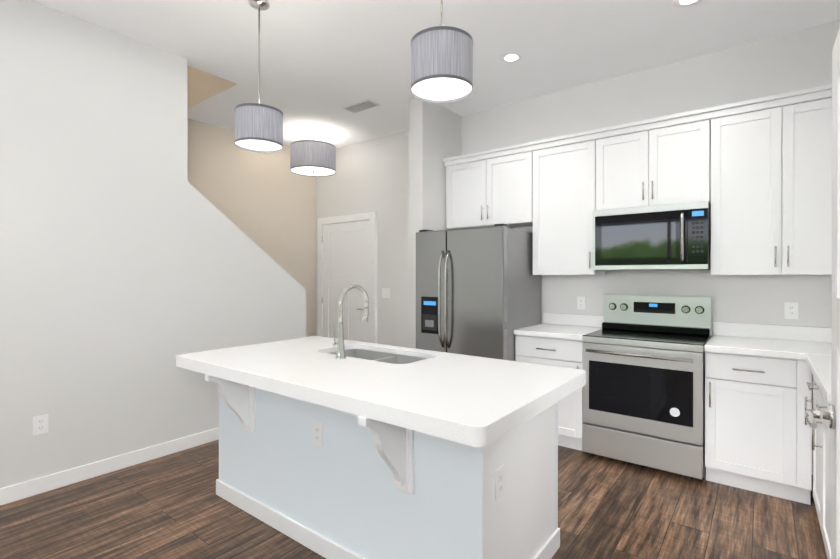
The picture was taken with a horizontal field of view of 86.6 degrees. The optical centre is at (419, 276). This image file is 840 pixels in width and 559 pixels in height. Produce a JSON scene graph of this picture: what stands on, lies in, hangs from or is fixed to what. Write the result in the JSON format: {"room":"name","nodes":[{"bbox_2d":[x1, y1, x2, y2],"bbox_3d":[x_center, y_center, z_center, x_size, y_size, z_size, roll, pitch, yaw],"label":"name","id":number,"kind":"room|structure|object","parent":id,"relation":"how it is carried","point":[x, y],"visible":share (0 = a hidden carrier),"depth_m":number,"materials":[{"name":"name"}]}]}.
{"room":"kitchen","nodes":[
{"label":"kitchen","id":0,"kind":"room"},
{"bbox_2d":[0,0,305,487],"bbox_3d":[-2.829,-1.488,2.315,0.116,5.700,5.415,0,0,38],"label":"wall","id":1,"kind":"structure","parent":0,"point":[134,262],"depth_m":3.07,"materials":[{"name":"paint"}]},
{"bbox_2d":[33,414,47,435],"bbox_3d":[-2.382,0.931,2.801,0.009,0.118,0.075,0,0,38],"label":"outlet","id":2,"kind":"object","parent":1,"relation":"attached to","point":[40,424],"visible":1,"depth_m":2.80,"materials":[{"name":"white plastic"}]},
{"bbox_2d":[0,427,218,505],"bbox_3d":[-2.783,1.312,2.366,0.123,0.100,5.315,0,0,38],"label":"baseboard","id":3,"kind":"structure","parent":1,"relation":"attached to","point":[25,489],"depth_m":3.05,"materials":[{"name":"white wood"}]},
{"bbox_2d":[187,68,234,107],"bbox_3d":[-2.088,-3.029,4.396,1.200,2.629,0.115,0,0,38],"label":"wall","id":4,"kind":"structure","parent":0,"point":[202,86],"depth_m":4.37,"materials":[{"name":"paint"}]},
{"bbox_2d":[187,118,316,336],"bbox_3d":[-3.480,-1.491,3.662,0.110,5.700,6.760,0,0,38],"label":"wall","id":5,"kind":"structure","parent":0,"point":[265,203],"depth_m":5.57,"materials":[{"name":"paint"}]},
{"bbox_2d":[0,440,826,558],"bbox_3d":[-1.144,1.413,1.877,6.000,0.100,6.760,0,0,38],"label":"floor","id":6,"kind":"structure","parent":0,"point":[172,506],"depth_m":2.50,"materials":[{"name":"brown wood"}]},
{"bbox_2d":[176,348,559,558],"bbox_3d":[-0.352,0.927,2.423,1.896,0.870,1.049,0,0,38],"label":"kitchen island","id":7,"kind":"object","parent":6,"relation":"on","point":[339,447],"depth_m":2.03,"materials":[{"name":"white paint"}]},
{"bbox_2d":[176,336,585,447],"bbox_3d":[-0.307,0.492,2.399,2.050,0.060,1.050,0,0,38],"label":"island countertop","id":8,"kind":"structure","parent":7,"relation":"on","point":[482,400],"depth_m":2.00,"materials":[{"name":"white stone"}]},
{"bbox_2d":[332,284,368,359],"bbox_3d":[-0.402,0.253,2.592,0.098,0.416,0.252,0,0,38],"label":"faucet","id":9,"kind":"object","parent":8,"relation":"on","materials":[{"name":"silver metal"}]},
{"bbox_2d":[329,349,427,363],"bbox_3d":[-0.270,0.598,2.685,0.780,0.211,0.420,0,0,38],"label":"sink","id":10,"kind":"object","parent":8,"relation":"in","point":[381,355],"depth_m":2.86,"materials":[{"name":"silver metal"}]},
{"bbox_2d":[416,223,540,360],"bbox_3d":[0.529,0.464,4.120,0.894,1.787,0.860,0,0,38],"label":"fridge","id":11,"kind":"object","parent":6,"relation":"on","point":[478,292],"visible":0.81,"depth_m":3.79,"materials":[{"name":"silver metal"}]},
{"bbox_2d":[515,337,583,450],"bbox_3d":[1.205,0.920,3.803,0.559,0.875,0.618,0,0,38],"label":"base cabinet","id":12,"kind":"object","parent":6,"relation":"on","point":[549,351],"depth_m":3.49,"materials":[{"name":"white wood"}]},
{"bbox_2d":[514,325,601,340],"bbox_3d":[1.196,0.463,3.790,0.559,0.040,0.648,0,0,38],"label":"countertop","id":13,"kind":"structure","parent":12,"relation":"on","point":[563,332],"depth_m":3.66,"materials":[{"name":"white stone"}]},
{"bbox_2d":[582,294,711,479],"bbox_3d":[1.694,0.757,3.339,0.774,1.205,0.702,0,0,38],"label":"range","id":14,"kind":"object","parent":6,"relation":"on","point":[643,387],"visible":1,"depth_m":3.15,"materials":[{"name":"silver metal"}]},
{"bbox_2d":[705,353,809,504],"bbox_3d":[2.256,0.922,2.997,0.527,0.875,0.618,0,0,38],"label":"base cabinet","id":15,"kind":"object","parent":6,"relation":"on","point":[762,436],"depth_m":2.75,"materials":[{"name":"white wood"}]},
{"bbox_2d":[704,333,831,360],"bbox_3d":[2.489,0.465,2.798,1.137,0.040,0.648,0,0,38],"label":"countertop","id":16,"kind":"structure","parent":15,"relation":"on","point":[744,346],"depth_m":2.84,"materials":[{"name":"white stone"}]},
{"bbox_2d":[806,353,831,404],"bbox_3d":[2.157,0.468,1.957,0.640,0.040,1.090,0,0,38],"label":"countertop","id":17,"kind":"structure","parent":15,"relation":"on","point":[820,363],"depth_m":2.17,"materials":[{"name":"white stone"}]},
{"bbox_2d":[810,373,817,497],"bbox_3d":[2.339,0.925,2.171,0.610,0.875,0.590,0,0,38],"label":"base cabinet","id":18,"kind":"object","parent":6,"relation":"on","point":[814,382],"depth_m":2.60,"materials":[{"name":"white wood"}]},
{"bbox_2d":[814,385,830,558],"bbox_3d":[2.035,0.926,1.775,0.610,0.875,0.650,0,0,38],"label":"base cabinet","id":19,"kind":"object","parent":6,"relation":"on","point":[822,434],"depth_m":2.12,"materials":[{"name":"white wood"}]},
{"bbox_2d":[409,98,460,348],"bbox_3d":[0.167,-0.179,4.554,0.165,3.070,0.690,0,0,38],"label":"wall","id":20,"kind":"structure","parent":0,"point":[434,135],"depth_m":4.32,"materials":[{"name":"paint"}]},
{"bbox_2d":[31,0,839,147],"bbox_3d":[-1.144,-1.767,1.869,6.000,0.120,6.760,0,0,38],"label":"ceiling","id":21,"kind":"structure","parent":0,"point":[323,63],"depth_m":3.25,"materials":[{"name":"paint"}]},
{"bbox_2d":[234,0,282,152],"bbox_3d":[-1.007,-1.261,2.792,0.287,0.896,0.287,0,0,38],"label":"pendant light","id":22,"kind":"object","parent":21,"relation":"hanging from","point":[258,127],"visible":1,"depth_m":2.70,"materials":[{"name":"fabric"}]},
{"bbox_2d":[290,132,335,176],"bbox_3d":[-1.281,-1.479,5.353,0.533,0.474,0.533,0,0,38],"label":"pendant light","id":23,"kind":"object","parent":21,"relation":"hanging from","point":[313,158],"visible":1,"depth_m":5.16,"materials":[{"name":"fabric"}]},
{"bbox_2d":[343,100,379,113],"bbox_3d":[-0.591,-1.707,4.495,0.370,0.012,0.170,0,0,38],"label":"ceiling vent","id":24,"kind":"object","parent":21,"relation":"in","point":[362,106],"visible":0.98,"depth_m":4.47,"materials":[{"name":"white metal"}]},
{"bbox_2d":[411,0,472,102],"bbox_3d":[0.101,-1.282,2.062,0.287,0.851,0.287,0,0,38],"label":"pendant light","id":25,"kind":"object","parent":21,"relation":"hanging from","point":[441,63],"visible":1,"depth_m":1.96,"materials":[{"name":"fabric"}]},
{"bbox_2d":[500,52,521,62],"bbox_3d":[0.712,-1.707,3.482,0.170,0.007,0.170,0,0,38],"label":"recessed light","id":26,"kind":"object","parent":21,"relation":"in","point":[510,57],"visible":1,"depth_m":3.48,"materials":[{"name":"white"}]},
{"bbox_2d":[674,0,701,7],"bbox_3d":[1.658,-1.705,2.744,0.170,0.007,0.170,0,0,38],"label":"recessed light","id":27,"kind":"object","parent":21,"relation":"in","point":[682,3],"visible":1,"depth_m":2.78,"materials":[{"name":"white"}]},
{"bbox_2d":[316,20,839,474],"bbox_3d":[0.881,-0.178,4.511,6.000,3.070,0.110,0,0,38],"label":"wall","id":28,"kind":"structure","parent":0,"point":[371,175],"depth_m":3.82,"materials":[{"name":"paint"}]},
{"bbox_2d":[322,220,369,342],"bbox_3d":[-0.990,0.321,5.815,0.907,2.048,0.096,0,0,38],"label":"entry door","id":29,"kind":"structure","parent":28,"relation":"in","point":[346,254],"depth_m":5.81,"materials":[{"name":"white wood"}]},
{"bbox_2d":[317,212,376,343],"bbox_3d":[-0.970,0.278,5.833,1.085,2.150,0.044,0,0,38],"label":"door frame","id":30,"kind":"structure","parent":28,"relation":"attached to","point":[370,216],"depth_m":5.55,"materials":[{"name":"white wood"}]},
{"bbox_2d":[382,288,389,297],"bbox_3d":[-0.418,0.204,5.432,0.118,0.118,0.011,0,0,38],"label":"light switch","id":31,"kind":"object","parent":28,"relation":"attached to","point":[385,292],"visible":1,"depth_m":5.43,"materials":[{"name":"white plastic"}]},
{"bbox_2d":[443,144,530,229],"bbox_3d":[0.725,-0.821,4.357,0.918,0.675,0.318,0,0,38],"label":"upper cabinet","id":32,"kind":"object","parent":28,"relation":"attached to","point":[484,189],"depth_m":4.21,"materials":[{"name":"white wood"}]},
{"bbox_2d":[523,132,605,274],"bbox_3d":[1.305,-0.585,3.912,0.666,1.145,0.318,0,0,38],"label":"upper cabinet","id":33,"kind":"object","parent":28,"relation":"attached to","point":[567,172],"depth_m":3.77,"materials":[{"name":"white wood"}]},
{"bbox_2d":[577,296,585,309],"bbox_3d":[1.447,0.238,4.002,0.075,0.118,0.009,0,0,38],"label":"electrical outlet","id":34,"kind":"object","parent":28,"relation":"attached to","point":[581,302],"visible":1,"depth_m":4.00,"materials":[{"name":"white plastic"}]},
{"bbox_2d":[603,108,710,209],"bbox_3d":[1.831,-0.841,3.508,0.779,0.631,0.318,0,0,38],"label":"upper cabinet","id":35,"kind":"object","parent":28,"relation":"attached to","point":[656,162],"depth_m":3.34,"materials":[{"name":"white wood"}]},
{"bbox_2d":[592,201,710,269],"bbox_3d":[1.786,-0.287,3.451,0.775,0.472,0.463,0,0,38],"label":"microwave","id":36,"kind":"object","parent":35,"relation":"attached to","point":[677,236],"visible":1,"depth_m":3.28,"materials":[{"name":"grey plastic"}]},
{"bbox_2d":[542,313,831,340],"bbox_3d":[2.148,0.394,3.455,2.478,0.099,0.020,0,0,38],"label":"backsplash","id":37,"kind":"structure","parent":28,"relation":"attached to","point":[724,329],"depth_m":3.25,"materials":[{"name":"white stone"}]},
{"bbox_2d":[710,88,831,274],"bbox_3d":[2.428,-0.583,3.050,0.847,1.145,0.318,0,0,38],"label":"upper cabinet","id":38,"kind":"object","parent":28,"relation":"attached to","point":[756,173],"depth_m":2.93,"materials":[{"name":"white wood"}]},
{"bbox_2d":[784,302,797,318],"bbox_3d":[2.598,0.240,3.119,0.075,0.118,0.009,0,0,38],"label":"electrical outlet","id":39,"kind":"object","parent":28,"relation":"attached to","point":[790,310],"visible":1,"depth_m":3.12,"materials":[{"name":"white plastic"}]},
{"bbox_3d":[1.038,-0.168,0.527,0.680,3.070,0.100,0,0,38],"label":"wall","id":40,"kind":"structure","parent":0,"visible":0},
{"bbox_2d":[805,27,839,558],"bbox_3d":[1.022,0.347,1.038,0.166,2.022,0.670,0,0,38],"label":"door","id":41,"kind":"structure","parent":40,"relation":"in","point":[831,415],"depth_m":1.24,"materials":[{"name":"white wood"}]}
]}

